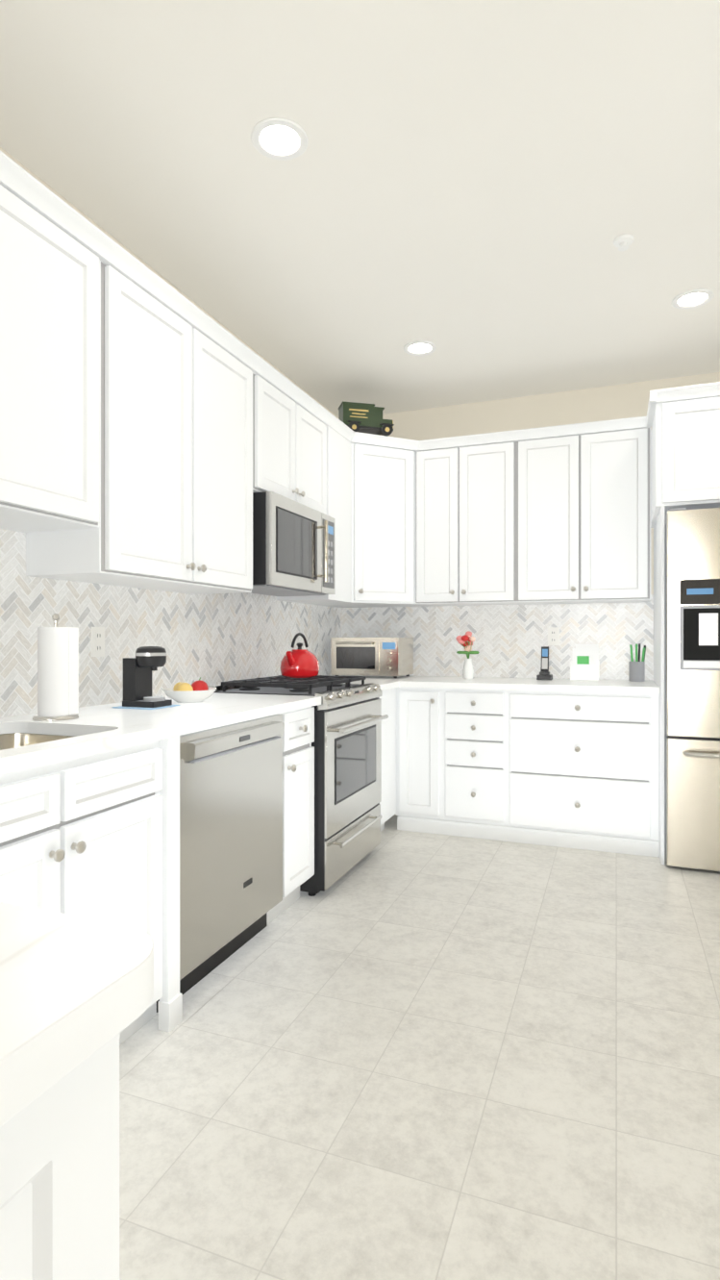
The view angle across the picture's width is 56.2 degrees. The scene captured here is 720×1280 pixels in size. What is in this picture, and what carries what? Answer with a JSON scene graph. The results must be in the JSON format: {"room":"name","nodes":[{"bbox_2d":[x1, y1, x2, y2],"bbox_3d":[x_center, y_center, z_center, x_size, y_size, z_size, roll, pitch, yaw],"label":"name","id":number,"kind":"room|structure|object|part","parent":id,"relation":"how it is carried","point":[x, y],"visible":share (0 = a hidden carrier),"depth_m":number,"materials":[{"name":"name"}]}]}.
{"room":"kitchen","nodes":[
{"label":"kitchen","id":0,"kind":"room"},
{"bbox_2d":[0,147,338,715],"bbox_3d":[-1.589,-0.222,1.329,0.150,2.780,8.080,0,0,21],"label":"wall","id":1,"kind":"structure","parent":0,"point":[101,229],"depth_m":2.84,"materials":[{"name":"beige paint"}]},
{"bbox_2d":[0,150,111,538],"bbox_3d":[-1.146,-0.823,1.794,0.334,0.920,0.936,0,0,21],"label":"upper cabinet","id":2,"kind":"object","parent":1,"relation":"attached to","point":[56,264],"depth_m":1.99,"materials":[{"name":"white wood"}]},
{"bbox_2d":[25,239,261,594],"bbox_3d":[-0.806,-0.751,2.690,0.334,1.065,0.976,0,0,21],"label":"upper cabinet","id":3,"kind":"object","parent":1,"relation":"attached to","point":[156,431],"depth_m":2.52,"materials":[{"name":"white wood"}]},
{"bbox_2d":[0,528,342,717],"bbox_3d":[-0.894,-0.071,2.937,0.006,0.645,4.280,0,0,21],"label":"backsplash","id":4,"kind":"structure","parent":1,"relation":"attached to","point":[213,639],"depth_m":2.87,"materials":[{"name":"white tile"}]},
{"bbox_2d":[90,627,104,656],"bbox_3d":[-1.013,0.007,2.608,0.007,0.116,0.072,0,0,21],"label":"electrical outlet","id":5,"kind":"object","parent":4,"relation":"attached to","point":[97,641],"visible":1,"depth_m":2.60,"materials":[{"name":"white plastic"}]},
{"bbox_2d":[261,357,330,514],"bbox_3d":[-0.485,-0.989,3.535,0.334,0.590,0.831,0,0,21],"label":"upper cabinet","id":6,"kind":"object","parent":1,"relation":"attached to","point":[293,427],"depth_m":3.43,"materials":[{"name":"white wood"}]},
{"bbox_2d":[250,491,335,596],"bbox_3d":[-0.431,-0.471,3.531,0.434,0.437,0.754,0,0,21],"label":"over-the-range microwave","id":7,"kind":"object","parent":6,"relation":"attached to","point":[293,548],"visible":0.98,"depth_m":3.33,"materials":[{"name":"silver metal"}]},
{"bbox_2d":[276,426,426,607],"bbox_3d":[0.009,-0.759,4.335,0.691,1.050,1.012,0,0,21],"label":"upper cabinet","id":8,"kind":"object","parent":1,"relation":"attached to","point":[371,493],"visible":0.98,"depth_m":4.25,"materials":[{"name":"white wood"}]},
{"bbox_2d":[338,401,394,436],"bbox_3d":[0.038,-1.379,4.272,0.335,0.190,0.152,0,0,-14],"label":"toy truck","id":9,"kind":"object","parent":8,"relation":"on","point":[363,417],"visible":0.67,"depth_m":4.21,"materials":[{"name":"green plastic"}]},
{"bbox_2d":[0,0,719,416],"bbox_3d":[1.379,-1.671,0.200,6.800,0.120,8.380,0,0,21],"label":"ceiling","id":10,"kind":"structure","parent":0,"point":[471,188],"depth_m":2.32,"materials":[{"name":"paint"}]},
{"bbox_2d":[250,117,308,160],"bbox_3d":[-0.258,-1.608,2.170,0.184,0.008,0.184,0,0,21],"label":"recessed light","id":11,"kind":"object","parent":10,"relation":"in","point":[277,138],"visible":1,"depth_m":2.17,"materials":[{"name":"white plastic"}]},
{"bbox_2d":[403,340,436,355],"bbox_3d":[0.331,-1.609,3.722,0.184,0.008,0.184,0,0,21],"label":"recessed light","id":12,"kind":"object","parent":10,"relation":"in","point":[419,348],"visible":1,"depth_m":3.72,"materials":[{"name":"white plastic"}]},
{"bbox_2d":[613,233,634,250],"bbox_3d":[1.062,-1.595,2.717,0.080,0.036,0.080,0,0,21],"label":"sprinkler","id":13,"kind":"object","parent":10,"relation":"attached to","point":[622,242],"visible":1,"depth_m":2.71,"materials":[{"name":"white"}]},
{"bbox_2d":[671,288,714,309],"bbox_3d":[1.572,-1.609,3.187,0.184,0.008,0.184,0,0,21],"label":"recessed light","id":14,"kind":"object","parent":10,"relation":"in","point":[692,298],"visible":1,"depth_m":3.18,"materials":[{"name":"white plastic"}]},
{"bbox_2d":[119,814,719,1279],"bbox_3d":[1.379,1.229,0.202,6.800,0.120,8.380,0,0,21],"label":"floor","id":15,"kind":"structure","parent":0,"point":[396,1053],"depth_m":1.77,"materials":[{"name":"tile"}]},
{"bbox_2d":[0,1033,119,1279],"bbox_3d":[-1.008,0.733,0.504,1.510,0.872,0.650,0,0,21],"label":"base cabinet","id":16,"kind":"object","parent":15,"relation":"on","point":[60,1180],"visible":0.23,"depth_m":0.49,"materials":[{"name":"white wood"}]},
{"bbox_2d":[0,902,153,1127],"bbox_3d":[-0.700,0.274,0.360,0.868,0.041,0.799,0,0,21],"label":"countertop","id":17,"kind":"structure","parent":16,"relation":"on","point":[75,991],"depth_m":0.50,"materials":[{"name":"stone"}]},
{"bbox_2d":[0,792,176,1045],"bbox_3d":[-1.010,0.846,1.762,0.614,0.643,0.820,0,0,21],"label":"base cabinet","id":18,"kind":"object","parent":15,"relation":"on","point":[95,837],"depth_m":1.78,"materials":[{"name":"white wood"}]},
{"bbox_2d":[156,713,284,1012],"bbox_3d":[-0.698,0.733,2.504,0.622,0.868,0.695,0,0,21],"label":"dishwasher","id":19,"kind":"object","parent":15,"relation":"on","point":[231,836],"visible":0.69,"depth_m":2.34,"materials":[{"name":"grey metal"}]},
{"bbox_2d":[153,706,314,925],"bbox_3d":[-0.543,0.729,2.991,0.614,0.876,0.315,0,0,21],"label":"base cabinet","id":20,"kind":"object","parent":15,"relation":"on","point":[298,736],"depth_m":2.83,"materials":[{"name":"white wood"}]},
{"bbox_2d":[0,692,321,775],"bbox_3d":[-1.010,0.373,1.695,0.660,0.241,3.075,0,0,21],"label":"countertop","id":21,"kind":"structure","parent":20,"relation":"on","point":[26,742],"depth_m":2.08,"materials":[{"name":"stone"}]},
{"bbox_2d":[32,613,78,721],"bbox_3d":[-0.977,0.083,2.166,0.136,0.337,0.136,0,0,21],"label":"paper towel","id":22,"kind":"object","parent":21,"relation":"on","point":[58,673],"visible":1,"depth_m":2.12,"materials":[{"name":"white paper"}]},
{"bbox_2d":[112,646,179,709],"bbox_3d":[-0.803,0.137,2.539,0.180,0.229,0.170,0,0,21],"label":"coffee maker","id":23,"kind":"object","parent":21,"relation":"on","point":[142,665],"visible":1,"depth_m":2.50,"materials":[{"name":"black plastic"}]},
{"bbox_2d":[162,687,216,702],"bbox_3d":[-0.693,0.225,2.743,0.216,0.052,0.216,0,0,21],"label":"fruit bowl","id":24,"kind":"object","parent":21,"relation":"on","point":[191,696],"visible":0.9,"depth_m":2.67,"materials":[{"name":"white ceramic"}]},
{"bbox_2d":[173,677,208,691],"bbox_3d":[-0.703,0.194,2.751,0.137,0.083,0.144,0,0,21],"label":"fruit","id":25,"kind":"object","parent":24,"relation":"in","point":[199,685],"visible":0.65,"depth_m":2.74,"materials":[{"name":"red food"}]},
{"bbox_2d":[208,675,388,896],"bbox_3d":[-0.287,0.683,3.477,0.700,0.967,0.756,0,0,21],"label":"range","id":26,"kind":"object","parent":15,"relation":"on","point":[349,717],"visible":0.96,"depth_m":3.24,"materials":[{"name":"silver metal"}]},
{"bbox_2d":[279,632,319,677],"bbox_3d":[-0.329,0.080,3.589,0.212,0.238,0.252,0,0,21],"label":"kettle","id":27,"kind":"object","parent":26,"relation":"on","point":[299,663],"visible":1,"depth_m":3.53,"materials":[{"name":"red metal"}]},
{"bbox_2d":[379,688,396,831],"bbox_3d":[-0.140,0.728,4.056,0.612,0.876,0.410,0,0,21],"label":"base cabinet","id":28,"kind":"object","parent":15,"relation":"on","point":[388,803],"depth_m":4.01,"materials":[{"name":"white wood"}]},
{"bbox_2d":[331,675,400,690],"bbox_3d":[-0.135,0.270,4.020,0.643,0.037,0.356,0,0,21],"label":"countertop","id":29,"kind":"structure","parent":28,"relation":"on","point":[386,684],"depth_m":4.00,"materials":[{"name":"stone"}]},
{"bbox_2d":[395,687,445,834],"bbox_3d":[0.458,0.728,4.379,0.299,0.876,0.614,0,0,21],"label":"base cabinet","id":30,"kind":"object","parent":15,"relation":"on","point":[420,712],"depth_m":4.09,"materials":[{"name":"white wood"}]},
{"bbox_2d":[445,688,510,841],"bbox_3d":[0.777,0.728,4.257,0.385,0.876,0.614,0,0,21],"label":"base cabinet","id":31,"kind":"object","parent":15,"relation":"on","point":[477,721],"depth_m":3.96,"materials":[{"name":"white wood"}]},
{"bbox_2d":[510,690,659,857],"bbox_3d":[1.335,0.728,4.045,0.808,0.876,0.614,0,0,21],"label":"base cabinet","id":32,"kind":"object","parent":15,"relation":"on","point":[571,769],"depth_m":3.75,"materials":[{"name":"white wood"}]},
{"bbox_2d":[342,675,659,694],"bbox_3d":[0.730,0.269,4.258,2.091,0.037,0.643,0,0,21],"label":"countertop","id":33,"kind":"structure","parent":32,"relation":"on","point":[648,687],"depth_m":3.93,"materials":[{"name":"stone"}]},
{"bbox_2d":[331,637,413,677],"bbox_3d":[0.080,0.117,4.604,0.475,0.265,0.382,0,0,21],"label":"toaster oven","id":34,"kind":"object","parent":33,"relation":"on","point":[393,657],"visible":0.98,"depth_m":4.46,"materials":[{"name":"silver metal"}]},
{"bbox_2d":[456,630,479,678],"bbox_3d":[0.696,0.097,4.343,0.149,0.307,0.132,0,0,21],"label":"flower vase","id":35,"kind":"object","parent":33,"relation":"on","point":[466,640],"visible":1,"depth_m":4.33,"materials":[{"name":"white ceramic"}]},
{"bbox_2d":[536,646,552,679],"bbox_3d":[1.171,0.146,4.271,0.090,0.209,0.100,0,0,21],"label":"phone","id":36,"kind":"object","parent":33,"relation":"on","point":[544,673],"visible":1,"depth_m":4.26,"materials":[{"name":"black plastic"}]},
{"bbox_2d":[570,644,600,680],"bbox_3d":[1.405,0.138,4.214,0.170,0.225,0.070,0,0,21],"label":"picture frame","id":37,"kind":"object","parent":33,"relation":"on","point":[585,664],"visible":1,"depth_m":4.20,"materials":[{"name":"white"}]},
{"bbox_2d":[628,643,646,681],"bbox_3d":[1.682,0.136,4.082,0.096,0.229,0.097,0,0,21],"label":"utensil holder","id":38,"kind":"object","parent":33,"relation":"on","point":[637,670],"visible":1,"depth_m":4.05,"materials":[{"name":"grey ceramic"}]},
{"bbox_2d":[647,381,719,864],"bbox_3d":[2.116,-0.059,3.654,1.034,2.450,0.789,0,0,21],"label":"tall cabinet","id":39,"kind":"object","parent":15,"relation":"on","point":[684,422],"visible":0.92,"depth_m":3.46,"materials":[{"name":"white wood"}]},
{"bbox_2d":[664,507,719,871],"bbox_3d":[2.128,0.247,3.597,0.942,1.838,0.840,0,0,21],"label":"fridge","id":40,"kind":"object","parent":15,"relation":"on","point":[692,784],"depth_m":3.39,"materials":[{"name":"grey metal"}]},
{"bbox_3d":[1.986,0.035,3.238,0.808,1.093,0.070,0,0,21],"label":"fridge handle","id":41,"kind":"part","parent":40,"relation":"part of","materials":[{"name":"silver metal"}]},
{"bbox_2d":[382,372,719,679],"bbox_3d":[1.387,-0.224,4.440,3.205,2.780,0.150,0,0,21],"label":"wall","id":42,"kind":"structure","parent":0,"point":[598,404],"depth_m":4.44,"materials":[{"name":"beige paint"}]},
{"bbox_2d":[414,435,464,606],"bbox_3d":[0.548,-0.759,4.493,0.294,1.050,0.333,0,0,21],"label":"upper cabinet","id":43,"kind":"object","parent":42,"relation":"attached to","point":[438,461],"depth_m":4.34,"materials":[{"name":"white wood"}]},
{"bbox_2d":[460,429,522,605],"bbox_3d":[0.853,-0.759,4.377,0.358,1.050,0.333,0,0,21],"label":"upper cabinet","id":44,"kind":"object","parent":42,"relation":"attached to","point":[489,461],"depth_m":4.22,"materials":[{"name":"white wood"}]},
{"bbox_2d":[342,594,653,680],"bbox_3d":[0.846,-0.017,4.562,2.094,0.535,0.006,0,0,21],"label":"backsplash","id":45,"kind":"structure","parent":42,"relation":"attached to","point":[511,640],"depth_m":4.49,"materials":[{"name":"white tile"}]},
{"bbox_2d":[548,627,559,645],"bbox_3d":[1.261,-0.024,4.397,0.072,0.116,0.007,0,0,21],"label":"electrical outlet","id":46,"kind":"object","parent":45,"relation":"attached to","point":[553,636],"visible":1,"depth_m":4.39,"materials":[{"name":"white plastic"}]},
{"bbox_2d":[518,415,651,604],"bbox_3d":[1.379,-0.759,4.177,0.768,1.050,0.333,0,0,21],"label":"upper cabinet","id":47,"kind":"object","parent":42,"relation":"attached to","point":[556,514],"depth_m":4.01,"materials":[{"name":"white wood"}]}
]}

